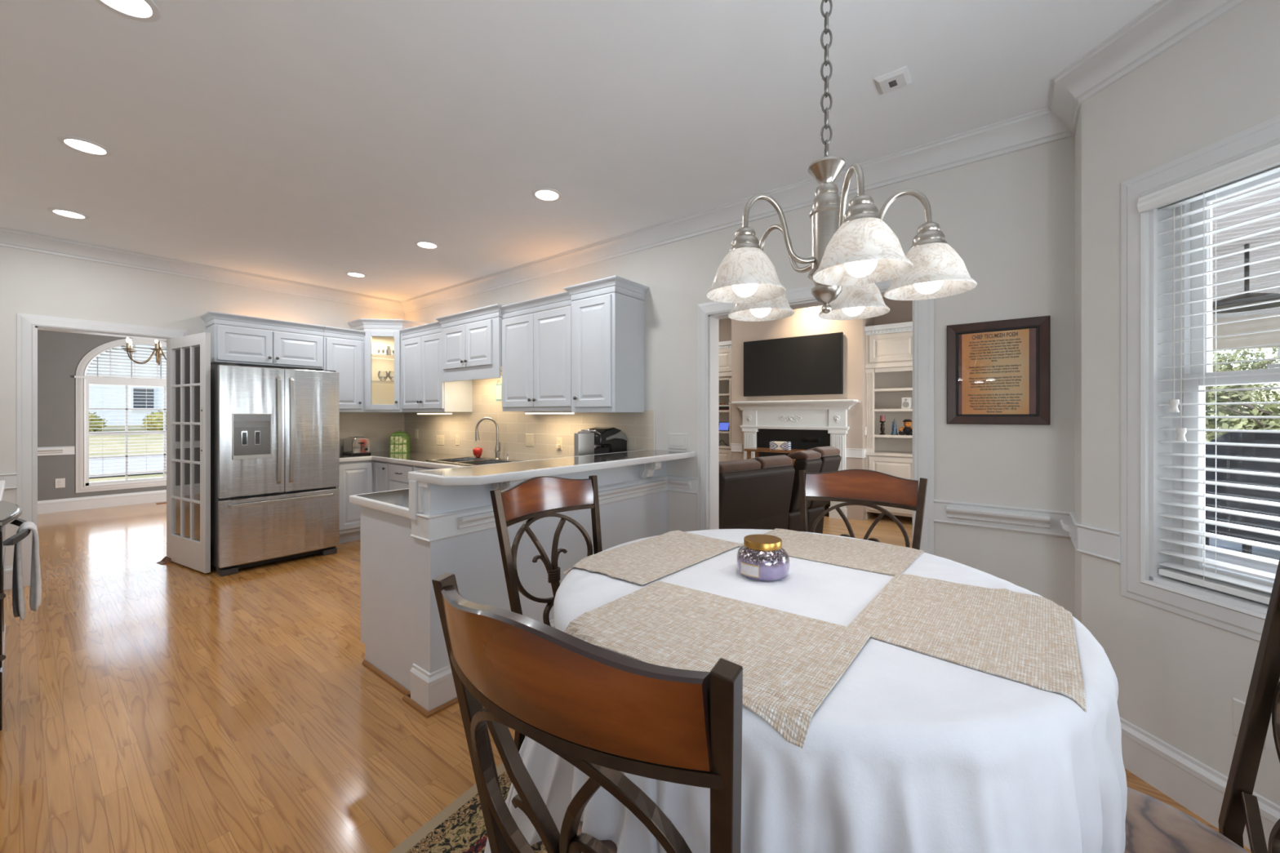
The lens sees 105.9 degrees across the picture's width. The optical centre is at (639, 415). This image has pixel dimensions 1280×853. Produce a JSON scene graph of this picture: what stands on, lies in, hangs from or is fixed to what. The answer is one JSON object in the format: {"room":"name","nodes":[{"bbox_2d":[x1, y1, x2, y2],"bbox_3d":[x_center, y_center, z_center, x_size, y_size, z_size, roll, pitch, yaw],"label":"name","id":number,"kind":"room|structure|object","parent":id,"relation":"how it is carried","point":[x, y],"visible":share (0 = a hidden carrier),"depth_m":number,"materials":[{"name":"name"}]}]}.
{"room":"eat-in kitchen","nodes":[
{"label":"eat-in kitchen","id":0,"kind":"room"},
{"bbox_2d":[37,329,166,501],"bbox_3d":[-7.979,-0.040,7.039,0.140,2.780,5.100,0,0,38],"label":"wall","id":1,"kind":"structure","parent":0,"point":[60,354],"depth_m":6.75,"materials":[{"name":"grey paint"}]},
{"bbox_2d":[37,446,74,456],"bbox_3d":[-8.701,0.497,5.953,0.056,0.118,2.258,0,0,38],"label":"trim","id":2,"kind":"structure","parent":1,"relation":"attached to","point":[51,451],"depth_m":6.71,"materials":[{"name":"white paint"}]},
{"bbox_2d":[37,489,166,514],"bbox_3d":[-7.916,1.261,6.990,0.019,0.178,4.860,0,0,38],"label":"baseboard","id":3,"kind":"structure","parent":1,"relation":"attached to","point":[135,498],"depth_m":7.04,"materials":[{"name":"white paint"}]},
{"bbox_2d":[74,337,166,493],"bbox_3d":[-7.616,-0.038,7.454,0.142,2.285,1.450,0,0,38],"label":"window","id":4,"kind":"structure","parent":1,"relation":"in","point":[82,382],"depth_m":7.06,"materials":[{"name":"white paint"}]},
{"bbox_2d":[85,346,166,379],"bbox_3d":[-7.609,-0.802,7.448,0.054,0.486,1.224,0,0,38],"label":"window blind","id":5,"kind":"object","parent":4,"relation":"attached to","point":[160,377],"visible":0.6,"depth_m":7.30,"materials":[{"name":"white plastic"}]},
{"bbox_2d":[88,386,166,476],"bbox_3d":[-7.609,0.233,7.448,0.050,1.306,1.164,0,0,38],"label":"window blind","id":6,"kind":"object","parent":4,"relation":"attached to","point":[102,394],"visible":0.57,"depth_m":7.28,"materials":[{"name":"white plastic"}]},
{"bbox_2d":[0,245,404,566],"bbox_3d":[-4.250,-0.040,4.699,0.120,2.780,3.870,0,0,38],"label":"wall","id":7,"kind":"structure","parent":0,"point":[32,282],"depth_m":4.17,"materials":[{"name":"grey paint"}]},
{"bbox_2d":[0,473,16,488],"bbox_3d":[-5.093,0.513,3.502,0.020,0.118,0.705,0,0,38],"label":"trim","id":8,"kind":"structure","parent":7,"relation":"attached to","point":[10,479],"depth_m":3.75,"materials":[{"name":"white paint"}]},
{"bbox_2d":[16,312,187,586],"bbox_3d":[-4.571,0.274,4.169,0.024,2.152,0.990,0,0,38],"label":"trim","id":9,"kind":"structure","parent":7,"relation":"attached to","point":[26,323],"depth_m":3.83,"materials":[{"name":"white paint"}]},
{"bbox_2d":[166,332,210,573],"bbox_3d":[-4.028,0.317,4.293,0.838,2.038,0.045,0,0,29],"label":"french door","id":10,"kind":"structure","parent":7,"relation":"in","point":[188,370],"depth_m":4.27,"materials":[{"name":"white paint"}]},
{"bbox_2d":[0,226,404,313],"bbox_3d":[-4.127,-1.367,4.679,0.098,0.125,3.750,0,0,38],"label":"trim","id":11,"kind":"structure","parent":7,"relation":"attached to","point":[9,237],"depth_m":4.47,"materials":[{"name":"white paint"}]},
{"bbox_2d":[199,311,324,370],"bbox_3d":[-3.788,-0.723,4.886,0.378,0.455,0.936,0,0,38],"label":"upper cabinet","id":12,"kind":"object","parent":7,"relation":"attached to","point":[245,346],"visible":1,"depth_m":4.75,"materials":[{"name":"white paint"}]},
{"bbox_2d":[315,325,365,412],"bbox_3d":[-3.374,-0.492,5.417,0.378,0.915,0.400,0,0,38],"label":"upper cabinet","id":13,"kind":"object","parent":7,"relation":"attached to","point":[344,356],"visible":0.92,"depth_m":5.33,"materials":[{"name":"white paint"}]},
{"bbox_2d":[339,412,404,453],"bbox_3d":[-3.332,0.198,5.772,0.008,0.495,1.032,0,0,38],"label":"backsplash","id":14,"kind":"structure","parent":7,"relation":"attached to","point":[377,427],"depth_m":5.87,"materials":[{"name":"tile"}]},
{"bbox_2d":[0,0,1159,301],"bbox_3d":[-1.143,-1.480,2.355,7.902,0.100,3.990,0,0,38],"label":"ceiling","id":15,"kind":"structure","parent":0,"point":[313,142],"depth_m":2.24,"materials":[{"name":"paint"}]},
{"bbox_2d":[48,208,89,219],"bbox_3d":[-4.049,-1.427,3.427,0.192,0.005,0.192,0,0,38],"label":"recessed light","id":16,"kind":"object","parent":15,"relation":"in","point":[63,212],"visible":1,"depth_m":3.42,"materials":[{"name":"white paint"}]},
{"bbox_2d":[57,135,112,156],"bbox_3d":[-2.945,-1.427,2.566,0.192,0.005,0.192,0,0,38],"label":"recessed light","id":17,"kind":"object","parent":15,"relation":"in","point":[80,144],"visible":1,"depth_m":2.56,"materials":[{"name":"white paint"}]},
{"bbox_2d":[95,0,160,22],"bbox_3d":[-1.777,-1.427,1.657,0.192,0.005,0.192,0,0,38],"label":"recessed light","id":18,"kind":"object","parent":15,"relation":"in","point":[146,11],"visible":1,"depth_m":1.70,"materials":[{"name":"white paint"}]},
{"bbox_2d":[532,187,561,201],"bbox_3d":[-0.603,-1.427,3.132,0.192,0.005,0.192,0,0,38],"label":"recessed light","id":19,"kind":"object","parent":15,"relation":"in","point":[545,194],"visible":1,"depth_m":3.13,"materials":[{"name":"white paint"}]},
{"bbox_2d":[706,0,977,321],"bbox_3d":[0.476,-0.841,1.216,0.623,1.176,0.604,0,0,38],"label":"chandelier","id":20,"kind":"object","parent":15,"relation":"hanging from","point":[853,250],"visible":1,"depth_m":1.11,"materials":[{"name":"silver metal"}]},
{"bbox_2d":[874,65,911,94],"bbox_3d":[1.079,-1.421,2.061,0.124,0.017,0.124,0,0,38],"label":"ceiling vent","id":21,"kind":"object","parent":15,"relation":"in","point":[900,77],"visible":1,"depth_m":2.04,"materials":[{"name":"white paint"}]},
{"bbox_2d":[0,501,1251,852],"bbox_3d":[-1.742,1.390,4.843,12.700,0.080,9.300,0,0,38],"label":"floor","id":22,"kind":"structure","parent":0,"point":[149,706],"depth_m":2.18,"materials":[{"name":"brown wood"}]},
{"bbox_2d":[0,500,31,730],"bbox_3d":[-3.120,0.877,2.007,0.761,0.886,0.732,0,0,38],"label":"range","id":23,"kind":"object","parent":22,"relation":"on","point":[10,512],"visible":0.89,"depth_m":2.09,"materials":[{"name":"metal"}]},
{"bbox_2d":[0,500,19,527],"bbox_3d":[-3.130,0.450,1.995,0.760,0.030,0.700,0,0,38],"label":"cooktop","id":24,"kind":"object","parent":23,"relation":"in","point":[9,511],"depth_m":2.17,"materials":[{"name":"ceramic"}]},
{"bbox_2d":[12,521,41,620],"bbox_3d":[-2.885,0.733,2.274,0.196,0.443,0.086,0,0,38],"label":"dish towel","id":25,"kind":"object","parent":23,"relation":"hanging from","point":[18,593],"visible":0.9,"depth_m":2.23,"materials":[{"name":"fabric"}]},
{"bbox_2d":[210,363,339,576],"bbox_3d":[-3.519,0.458,4.605,0.888,1.785,0.900,0,0,38],"label":"refrigerator","id":26,"kind":"object","parent":22,"relation":"on","point":[275,432],"visible":0.99,"depth_m":4.29,"materials":[{"name":"metal"}]},
{"bbox_2d":[336,459,374,542],"bbox_3d":[-3.279,0.917,5.330,0.635,0.865,0.410,0,0,38],"label":"base cabinet","id":27,"kind":"object","parent":22,"relation":"on","point":[356,477],"visible":0.5,"depth_m":5.13,"materials":[{"name":"white paint"}]},
{"bbox_2d":[374,460,389,492],"bbox_3d":[-2.600,0.917,5.438,0.335,0.865,0.676,0,0,38],"label":"base cabinet","id":28,"kind":"object","parent":22,"relation":"on","point":[381,468],"visible":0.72,"depth_m":5.18,"materials":[{"name":"white paint"}]},
{"bbox_2d":[388,462,414,490],"bbox_3d":[-2.263,0.917,5.168,0.522,0.865,0.688,0,0,38],"label":"base cabinet","id":29,"kind":"object","parent":22,"relation":"on","point":[397,473],"visible":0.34,"depth_m":4.94,"materials":[{"name":"white paint"}]},
{"bbox_2d":[389,762,547,852],"bbox_3d":[0.353,1.345,1.266,2.140,0.008,2.000,0,0,32],"label":"area rug","id":30,"kind":"object","parent":22,"relation":"on","point":[460,827],"visible":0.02,"depth_m":1.56,"materials":[{"name":"carpet"}]},
{"bbox_2d":[489,475,602,783],"bbox_3d":[-0.151,0.776,1.516,0.533,1.127,0.453,0,0,38],"label":"dining chair","id":31,"kind":"object","parent":30,"relation":"on","point":[533,499],"visible":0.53,"depth_m":1.61,"materials":[{"name":"brown wood"}]},
{"bbox_2d":[431,573,742,852],"bbox_3d":[0.015,0.776,0.718,0.453,1.127,0.533,0,0,35],"label":"dining chair","id":32,"kind":"object","parent":30,"relation":"on","point":[606,713],"visible":0.98,"depth_m":0.48,"materials":[{"name":"brown wood"}]},
{"bbox_2d":[577,821,617,852],"bbox_3d":[0.044,0.746,0.759,0.420,0.054,0.420,0,0,35],"label":"seat cushion","id":33,"kind":"object","parent":32,"relation":"on","point":[612,847],"depth_m":0.81,"materials":[{"name":"fabric"}]},
{"bbox_2d":[799,468,928,550],"bbox_3d":[0.726,0.776,1.691,0.453,1.127,0.533,0,0,35],"label":"counter chair","id":34,"kind":"object","parent":30,"relation":"on","point":[856,486],"visible":0.2,"depth_m":1.87,"materials":[{"name":"brown wood"}]},
{"bbox_2d":[1124,558,1279,852],"bbox_3d":[0.866,0.776,0.786,0.533,1.127,0.453,0,0,35],"label":"counter chair","id":35,"kind":"object","parent":30,"relation":"on","point":[1152,825],"visible":0.66,"depth_m":0.85,"materials":[{"name":"brown metal"}]},
{"bbox_2d":[1124,786,1248,852],"bbox_3d":[0.825,0.746,0.815,0.420,0.054,0.420,0,0,35],"label":"seat cushion","id":36,"kind":"object","parent":35,"relation":"on","point":[1152,825],"depth_m":0.85,"materials":[{"name":"fabric"}]},
{"bbox_3d":[0.373,0.882,1.211,1.150,0.911,1.150,0,0,38],"label":"dining table","id":37,"kind":"object","parent":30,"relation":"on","visible":0},
{"bbox_2d":[484,528,1127,852],"bbox_3d":[0.382,0.752,1.216,1.248,0.679,1.224,0,0,38],"label":"tablecloth","id":38,"kind":"object","parent":37,"relation":"on","point":[908,751],"visible":0.66,"depth_m":0.67,"materials":[{"name":"fabric"}]},
{"bbox_2d":[563,530,742,585],"bbox_3d":[0.060,0.423,1.442,0.273,0.032,0.515,0,0,42],"label":"placemat","id":39,"kind":"object","parent":38,"relation":"on","point":[648,560],"visible":1,"depth_m":1.40,"materials":[{"name":"fabric"}]},
{"bbox_2d":[564,581,871,748],"bbox_3d":[0.136,0.423,0.924,0.485,0.032,0.363,0,0,39],"label":"placemat","id":40,"kind":"object","parent":38,"relation":"on","point":[790,663],"visible":0.98,"depth_m":0.87,"materials":[{"name":"fabric"}]},
{"bbox_2d":[736,534,789,581],"bbox_3d":[0.321,0.371,1.267,0.134,0.094,0.137,0,0,38],"label":"candle jar","id":41,"kind":"object","parent":38,"relation":"on","point":[762,557],"visible":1,"depth_m":1.22,"materials":[{"name":"purple glass"}]},
{"bbox_2d":[737,528,924,575],"bbox_3d":[0.593,0.418,1.511,0.467,0.014,0.333,0,0,40],"label":"placemat","id":42,"kind":"object","parent":38,"relation":"on","point":[865,555],"visible":0.84,"depth_m":1.47,"materials":[{"name":"fabric"}]},
{"bbox_2d":[847,573,1086,711],"bbox_3d":[0.670,0.425,0.994,0.343,0.034,0.484,0,0,40],"label":"placemat","id":43,"kind":"object","parent":38,"relation":"on","point":[1028,639],"visible":1,"depth_m":0.93,"materials":[{"name":"fabric"}]},
{"bbox_2d":[360,460,667,718],"bbox_3d":[-0.661,0.827,3.141,0.816,1.046,1.916,0,0,38],"label":"base cabinet","id":44,"kind":"object","parent":22,"relation":"on","point":[447,529],"visible":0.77,"depth_m":2.44,"materials":[{"name":"white paint"}]},
{"bbox_2d":[408,449,695,485],"bbox_3d":[-0.347,0.286,2.901,0.417,0.039,1.902,0,0,38],"label":"countertop","id":45,"kind":"structure","parent":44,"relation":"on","point":[482,474],"depth_m":2.52,"materials":[{"name":"white stone"}]},
{"bbox_2d":[639,461,662,478],"bbox_3d":[0.075,0.375,3.389,0.152,0.139,0.088,0,0,38],"label":"corbel","id":46,"kind":"object","parent":44,"relation":"attached to","point":[646,470],"visible":0.86,"depth_m":3.37,"materials":[{"name":"white paint"}]},
{"bbox_2d":[719,340,731,461],"bbox_3d":[1.128,0.100,7.958,1.199,2.500,0.558,0,0,38],"label":"bookcase","id":47,"kind":"object","parent":22,"relation":"on","point":[725,347],"visible":0.12,"depth_m":7.54,"materials":[{"name":"beige paint"}]},
{"bbox_2d":[743,447,805,466],"bbox_3d":[1.761,0.897,6.329,0.700,0.905,0.350,0,0,38],"label":"console table","id":48,"kind":"object","parent":22,"relation":"on","point":[757,450],"visible":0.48,"depth_m":6.28,"materials":[{"name":"brown wood"}]},
{"bbox_2d":[769,441,791,450],"bbox_3d":[1.806,0.392,6.224,0.260,0.104,0.080,0,0,38],"label":"box","id":49,"kind":"object","parent":48,"relation":"on","point":[786,446],"visible":1,"depth_m":6.18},
{"bbox_2d":[719,446,841,533],"bbox_3d":[1.043,0.833,4.752,1.800,1.035,1.046,0,0,-38],"label":"recliner sofa","id":50,"kind":"object","parent":22,"relation":"on","point":[762,493],"visible":0.54,"depth_m":4.22,"materials":[{"name":"leather"}]},
{"bbox_2d":[719,458,760,473],"bbox_3d":[0.772,0.422,4.059,0.520,0.095,0.228,0,0,-38],"label":"cushion","id":51,"kind":"object","parent":50,"relation":"on","point":[749,465],"depth_m":3.98,"materials":[{"name":"fabric"}]},
{"bbox_2d":[751,454,792,468],"bbox_3d":[1.158,0.415,4.361,0.440,0.100,0.228,0,0,-38],"label":"cushion","id":52,"kind":"object","parent":50,"relation":"on","point":[784,461],"depth_m":4.27,"materials":[{"name":"fabric"}]},
{"bbox_2d":[786,449,821,459],"bbox_3d":[1.587,0.380,4.669,0.266,0.080,0.232,0,0,-38],"label":"cushion","id":53,"kind":"object","parent":50,"relation":"on","point":[809,454],"depth_m":4.59,"materials":[{"name":"fabric"}]},
{"bbox_2d":[805,446,839,457],"bbox_3d":[1.831,0.360,4.859,0.337,0.090,0.232,0,0,-38],"label":"cushion","id":54,"kind":"object","parent":50,"relation":"on","point":[825,451],"depth_m":4.77,"materials":[{"name":"fabric"}]},
{"bbox_2d":[864,321,912,519],"bbox_3d":[3.535,0.100,6.083,1.199,2.500,0.558,0,0,38],"label":"bookcase","id":55,"kind":"object","parent":22,"relation":"on","point":[888,347],"visible":0.38,"depth_m":6.23,"materials":[{"name":"beige paint"}]},
{"bbox_2d":[865,450,912,457],"bbox_3d":[3.540,0.500,6.090,1.199,0.030,0.540,0,0,38],"label":"countertop","id":56,"kind":"structure","parent":55,"relation":"on","point":[883,453],"depth_m":6.14,"materials":[{"name":"beige paint"}]},
{"bbox_3d":[-0.677,0.918,3.969,1.451,0.865,0.626,0,0,38],"label":"base cabinet","id":57,"kind":"object","parent":22,"relation":"on","visible":0},
{"bbox_2d":[339,450,523,518],"bbox_3d":[-2.048,0.465,4.228,3.933,0.042,1.906,0,0,38],"label":"countertop","id":58,"kind":"structure","parent":57,"relation":"on","point":[396,502],"depth_m":4.33,"materials":[{"name":"white stone"}]},
{"bbox_2d":[342,436,370,455],"bbox_3d":[-3.221,0.346,5.500,0.282,0.197,0.200,0,0,38],"label":"toaster","id":59,"kind":"object","parent":58,"relation":"on","point":[353,446],"visible":1,"depth_m":5.43,"materials":[{"name":"silver metal"}]},
{"bbox_2d":[389,430,410,453],"bbox_3d":[-2.871,0.311,5.786,0.190,0.268,0.189,0,0,-15],"label":"canister","id":60,"kind":"object","parent":58,"relation":"on","point":[399,442],"visible":0.99,"depth_m":5.71,"materials":[{"name":"green glass"}]},
{"bbox_2d":[426,456,521,466],"bbox_3d":[-1.605,0.534,4.685,0.850,0.191,0.530,0,0,38],"label":"sink","id":61,"kind":"object","parent":58,"relation":"in","point":[471,460],"visible":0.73,"depth_m":4.75,"materials":[{"name":"metal"}]},
{"bbox_2d":[475,417,500,459],"bbox_3d":[-1.512,0.229,4.830,0.268,0.421,0.075,0,0,6],"label":"faucet","id":62,"kind":"object","parent":58,"relation":"on","point":[497,450],"visible":1,"depth_m":4.82,"materials":[{"name":"silver metal"}]},
{"bbox_2d":[573,431,594,456],"bbox_3d":[-0.404,0.281,3.513,0.045,0.327,0.165,0,0,38],"label":"metal canister","id":63,"kind":"object","parent":58,"relation":"on","point":[584,442],"visible":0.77,"depth_m":3.48,"materials":[{"name":"metal"}]},
{"bbox_2d":[579,426,627,454],"bbox_3d":[-0.298,0.270,3.816,0.218,0.350,0.372,0,0,38],"label":"coffee maker","id":64,"kind":"object","parent":58,"relation":"on","point":[606,439],"visible":0.58,"depth_m":3.76,"materials":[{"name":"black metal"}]},
{"bbox_2d":[404,136,1074,617],"bbox_3d":[-0.501,-0.225,4.307,6.515,3.150,0.120,0,0,38],"label":"wall","id":65,"kind":"structure","parent":0,"point":[1009,218],"depth_m":2.50,"materials":[{"name":"grey paint"}]},
{"bbox_2d":[347,318,427,412],"bbox_3d":[-2.954,-0.562,5.710,0.661,1.055,0.661,0,0,38],"label":"upper cabinet","id":66,"kind":"object","parent":65,"relation":"attached to","point":[379,396],"visible":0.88,"depth_m":5.53,"materials":[{"name":"white paint"}]},
{"bbox_2d":[399,321,472,414],"bbox_3d":[-2.283,-0.490,5.380,0.885,0.960,0.378,0,0,38],"label":"upper cabinet","id":67,"kind":"object","parent":65,"relation":"attached to","point":[423,389],"depth_m":5.20,"materials":[{"name":"white paint"}]},
{"bbox_2d":[435,303,533,382],"bbox_3d":[-1.560,-0.667,4.795,1.057,0.655,0.412,0,0,38],"label":"upper cabinet","id":68,"kind":"object","parent":65,"relation":"attached to","point":[471,351],"visible":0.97,"depth_m":4.61,"materials":[{"name":"white paint"}]},
{"bbox_2d":[404,371,653,461],"bbox_3d":[-1.449,-0.003,4.964,3.957,0.895,0.008,0,0,38],"label":"backsplash","id":69,"kind":"structure","parent":65,"relation":"attached to","point":[513,426],"depth_m":4.86,"materials":[{"name":"tile"}]},
{"bbox_2d":[499,291,573,413],"bbox_3d":[-0.804,-0.495,4.228,0.915,0.970,0.378,0,0,38],"label":"upper cabinet","id":70,"kind":"object","parent":65,"relation":"attached to","point":[536,347],"depth_m":4.07,"materials":[{"name":"white paint"}]},
{"bbox_2d":[563,275,648,413],"bbox_3d":[-0.267,-0.513,3.794,0.547,0.983,0.402,0,0,38],"label":"upper cabinet","id":71,"kind":"object","parent":65,"relation":"attached to","point":[608,330],"visible":1,"depth_m":3.65,"materials":[{"name":"white paint"}]},
{"bbox_2d":[668,433,687,449],"bbox_3d":[0.281,0.195,3.615,0.165,0.118,0.010,0,0,38],"label":"light switch","id":72,"kind":"object","parent":65,"relation":"attached to","point":[676,441],"visible":1,"depth_m":3.61,"materials":[{"name":"white plastic"}]},
{"bbox_2d":[667,475,697,493],"bbox_3d":[0.301,0.513,3.571,0.265,0.118,0.056,0,0,38],"label":"trim","id":73,"kind":"structure","parent":65,"relation":"attached to","point":[675,483],"depth_m":3.56,"materials":[{"name":"white paint"}]},
{"bbox_2d":[697,279,933,555],"bbox_3d":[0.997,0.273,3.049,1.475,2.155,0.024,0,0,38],"label":"trim","id":74,"kind":"structure","parent":65,"relation":"attached to","point":[923,308],"depth_m":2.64,"materials":[{"name":"white paint"}]},
{"bbox_2d":[400,0,1247,313],"bbox_3d":[-0.013,-1.367,3.544,1.606,0.125,7.872,0,0,-38],"label":"trim","id":75,"kind":"structure","parent":65,"relation":"attached to","point":[1166,24],"depth_m":2.49,"materials":[{"name":"white paint"}]},
{"bbox_2d":[946,315,1050,425],"bbox_3d":[1.790,-0.214,2.430,0.417,0.520,0.026,0,0,38],"label":"framed piece","id":76,"kind":"object","parent":65,"relation":"attached to","point":[998,372],"visible":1,"depth_m":2.42,"materials":[{"name":"brown wood"}]},
{"bbox_2d":[961,328,1029,414],"bbox_3d":[1.789,-0.213,2.439,0.273,0.418,0.002,0,0,38],"label":"print","id":77,"kind":"object","parent":76,"relation":"attached to","point":[995,362],"depth_m":2.44},
{"bbox_2d":[933,499,1120,563],"bbox_3d":[1.855,0.513,2.285,0.312,0.118,0.789,0,0,-21],"label":"trim","id":78,"kind":"structure","parent":65,"relation":"attached to","point":[1101,543],"depth_m":2.32,"materials":[{"name":"white paint"}]},
{"bbox_2d":[731,305,874,520],"bbox_3d":[2.309,-0.225,6.992,1.850,3.150,0.630,0,0,38],"label":"wall","id":79,"kind":"structure","parent":0,"point":[805,321],"depth_m":6.54,"materials":[{"name":"beige paint"}]},
{"bbox_2d":[743,332,843,396],"bbox_3d":[2.094,-0.679,6.724,1.400,0.805,0.056,0,0,38],"label":"television","id":80,"kind":"object","parent":79,"relation":"attached to","point":[806,365],"visible":1,"depth_m":6.66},
{"bbox_2d":[728,399,860,519],"bbox_3d":[2.058,0.575,6.649,1.775,1.550,0.221,0,0,38],"label":"fireplace mantel","id":81,"kind":"object","parent":79,"relation":"attached to","point":[806,424],"visible":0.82,"depth_m":6.62,"materials":[{"name":"white paint"}]},
{"bbox_2d":[731,399,857,403],"bbox_3d":[2.072,-0.188,6.638,1.690,0.025,0.220,0,0,38],"label":"shelf","id":82,"kind":"object","parent":81,"relation":"attached to","point":[839,401],"depth_m":6.39,"materials":[{"name":"white paint"}]},
{"bbox_2d":[731,444,866,457],"bbox_3d":[2.250,0.489,6.899,1.870,0.118,0.450,0,0,38],"label":"trim","id":83,"kind":"structure","parent":79,"relation":"attached to","point":[850,452],"depth_m":6.25,"materials":[{"name":"white paint"}]},
{"bbox_2d":[719,297,912,342],"bbox_3d":[2.331,-0.225,7.451,5.720,3.150,0.120,0,0,38],"label":"wall","id":84,"kind":"structure","parent":0,"point":[900,311],"depth_m":6.55,"materials":[{"name":"beige paint"}]},
{"bbox_2d":[1074,104,1081,622],"bbox_3d":[2.024,-0.040,2.150,0.120,2.780,0.420,0,0,38],"label":"wall","id":85,"kind":"structure","parent":0,"point":[1077,137],"depth_m":2.14,"materials":[{"name":"grey paint"}]},
{"bbox_2d":[1081,0,1279,805],"bbox_3d":[2.028,-0.040,1.137,0.140,2.780,1.800,0,0,-7],"label":"wall","id":86,"kind":"structure","parent":0,"point":[1179,677],"depth_m":1.77,"materials":[{"name":"grey paint"}]},
{"bbox_2d":[1120,716,1279,849],"bbox_3d":[1.995,1.261,1.480,0.382,0.178,2.369,0,0,-12],"label":"baseboard","id":87,"kind":"structure","parent":86,"relation":"attached to","point":[1192,784],"depth_m":1.67,"materials":[{"name":"white paint"}]},
{"bbox_2d":[1120,115,1279,641],"bbox_3d":[1.989,-0.102,1.348,0.178,1.593,1.060,0,0,-6],"label":"window","id":88,"kind":"structure","parent":86,"relation":"in","point":[1140,240],"depth_m":1.76,"materials":[{"name":"white paint"}]},
{"bbox_2d":[1137,143,1279,604],"bbox_3d":[1.941,-0.111,1.343,0.099,1.383,0.904,0,0,-7],"label":"window blind","id":89,"kind":"object","parent":88,"relation":"attached to","point":[1264,162],"visible":1,"depth_m":1.61,"materials":[{"name":"white plastic"}]},
{"bbox_2d":[1232,697,1265,749],"bbox_3d":[1.906,0.965,1.515,0.009,0.118,0.072,0,0,-7],"label":"outlet","id":90,"kind":"object","parent":86,"relation":"attached to","point":[1238,706],"visible":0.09,"depth_m":1.54,"materials":[{"name":"white plastic"}]},
{"bbox_3d":[-6.326,-1.480,5.752,4.450,0.100,5.100,0,0,38],"label":"ceiling","id":91,"kind":"structure","parent":0,"visible":0},
{"bbox_2d":[120,337,166,365],"bbox_3d":[-5.950,-1.028,5.966,0.671,0.801,0.645,0,0,38],"label":"chandelier","id":92,"kind":"object","parent":91,"relation":"hanging from","point":[128,348],"visible":0.67,"depth_m":5.87,"materials":[{"name":"gold metal"}]},
{"label":"outside","id":93,"kind":"structure","parent":0,"visible":0},
{"bbox_3d":[-3.944,1.900,3.073,130.000,0.200,120.000,0,0,38],"label":"ground","id":94,"kind":"structure","parent":93,"visible":0},
{"bbox_2d":[1204,371,1279,441],"bbox_3d":[12.436,0.482,9.393,1.865,2.760,2.286,0,0,-21],"label":"tree","id":95,"kind":"object","parent":94,"relation":"on","point":[1238,395],"visible":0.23,"depth_m":9.62,"materials":[{"name":"green plant"}]},
{"bbox_2d":[1212,347,1279,429],"bbox_3d":[27.053,-1.201,22.262,4.451,6.114,4.808,0,0,-27],"label":"tree","id":96,"kind":"object","parent":94,"relation":"on","point":[1260,364],"visible":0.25,"depth_m":21.31,"materials":[{"name":"green plant"}]},
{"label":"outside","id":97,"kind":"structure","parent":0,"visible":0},
{"bbox_2d":[88,425,166,482],"bbox_3d":[-20.631,1.200,19.241,33.800,1.500,95.000,0,0,38],"label":"lawn","id":98,"kind":"structure","parent":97,"point":[150,437],"depth_m":16.68,"materials":[{"name":"green plant"}]},
{"bbox_2d":[88,412,107,431],"bbox_3d":[-23.135,0.327,19.921,1.604,1.152,1.587,0,0,38],"label":"shrub","id":99,"kind":"object","parent":98,"relation":"on","point":[91,424],"visible":0.19,"depth_m":20.07,"materials":[{"name":"green plant"}]},
{"bbox_2d":[85,345,166,426],"bbox_3d":[-29.363,-3.250,24.141,9.200,9.200,31.000,0,0,38],"label":"house","id":100,"kind":"structure","parent":98,"relation":"on","point":[119,402],"depth_m":23.45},
{"bbox_2d":[141,409,166,431],"bbox_3d":[-21.704,0.349,22.268,1.807,1.249,1.826,0,0,38],"label":"shrub","id":101,"kind":"object","parent":98,"relation":"on","point":[157,426],"visible":0.32,"depth_m":21.63,"materials":[{"name":"green plant"}]},
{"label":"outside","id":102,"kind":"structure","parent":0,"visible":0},
{"bbox_2d":[88,453,166,477],"bbox_3d":[-13.453,1.330,13.648,4.000,0.240,85.000,0,0,38],"label":"road","id":103,"kind":"structure","parent":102,"point":[130,462],"depth_m":12.91,"materials":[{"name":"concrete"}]},
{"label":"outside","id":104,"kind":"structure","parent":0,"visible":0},
{"bbox_2d":[1204,537,1279,581],"bbox_3d":[5.887,1.470,3.083,4.900,0.160,7.500,0,0,38],"label":"floor","id":105,"kind":"structure","parent":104,"point":[1257,551],"depth_m":4.73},
{"bbox_2d":[1204,431,1279,554],"bbox_3d":[6.419,0.770,4.823,1.350,1.240,0.619,0,0,8],"label":"covered grill","id":106,"kind":"object","parent":105,"relation":"on","point":[1232,437],"visible":0.52,"depth_m":4.68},
{"bbox_3d":[6.465,0.260,7.323,0.240,2.260,0.240,0,0,38],"label":"porch column","id":107,"kind":"structure","parent":105,"relation":"on","visible":0},
{"bbox_2d":[1212,313,1279,350],"bbox_3d":[5.905,-1.070,2.942,5.100,0.400,7.900,0,0,38],"label":"beam","id":108,"kind":"structure","parent":107,"relation":"on","point":[1272,322],"depth_m":6.16,"materials":[{"name":"paint"}]},
{"bbox_2d":[1212,179,1279,318],"bbox_3d":[5.905,-1.316,2.942,5.100,0.108,8.100,0,0,38],"label":"ceiling","id":109,"kind":"structure","parent":108,"relation":"attached to","point":[1270,280],"depth_m":3.67,"materials":[{"name":"white paint"}]},
{"bbox_2d":[1212,244,1279,313],"bbox_3d":[4.506,-1.037,3.588,0.480,0.466,0.480,0,0,38],"label":"ceiling fan","id":110,"kind":"object","parent":109,"relation":"hanging from","point":[1244,299],"visible":0.87,"depth_m":3.58,"materials":[{"name":"metal"}]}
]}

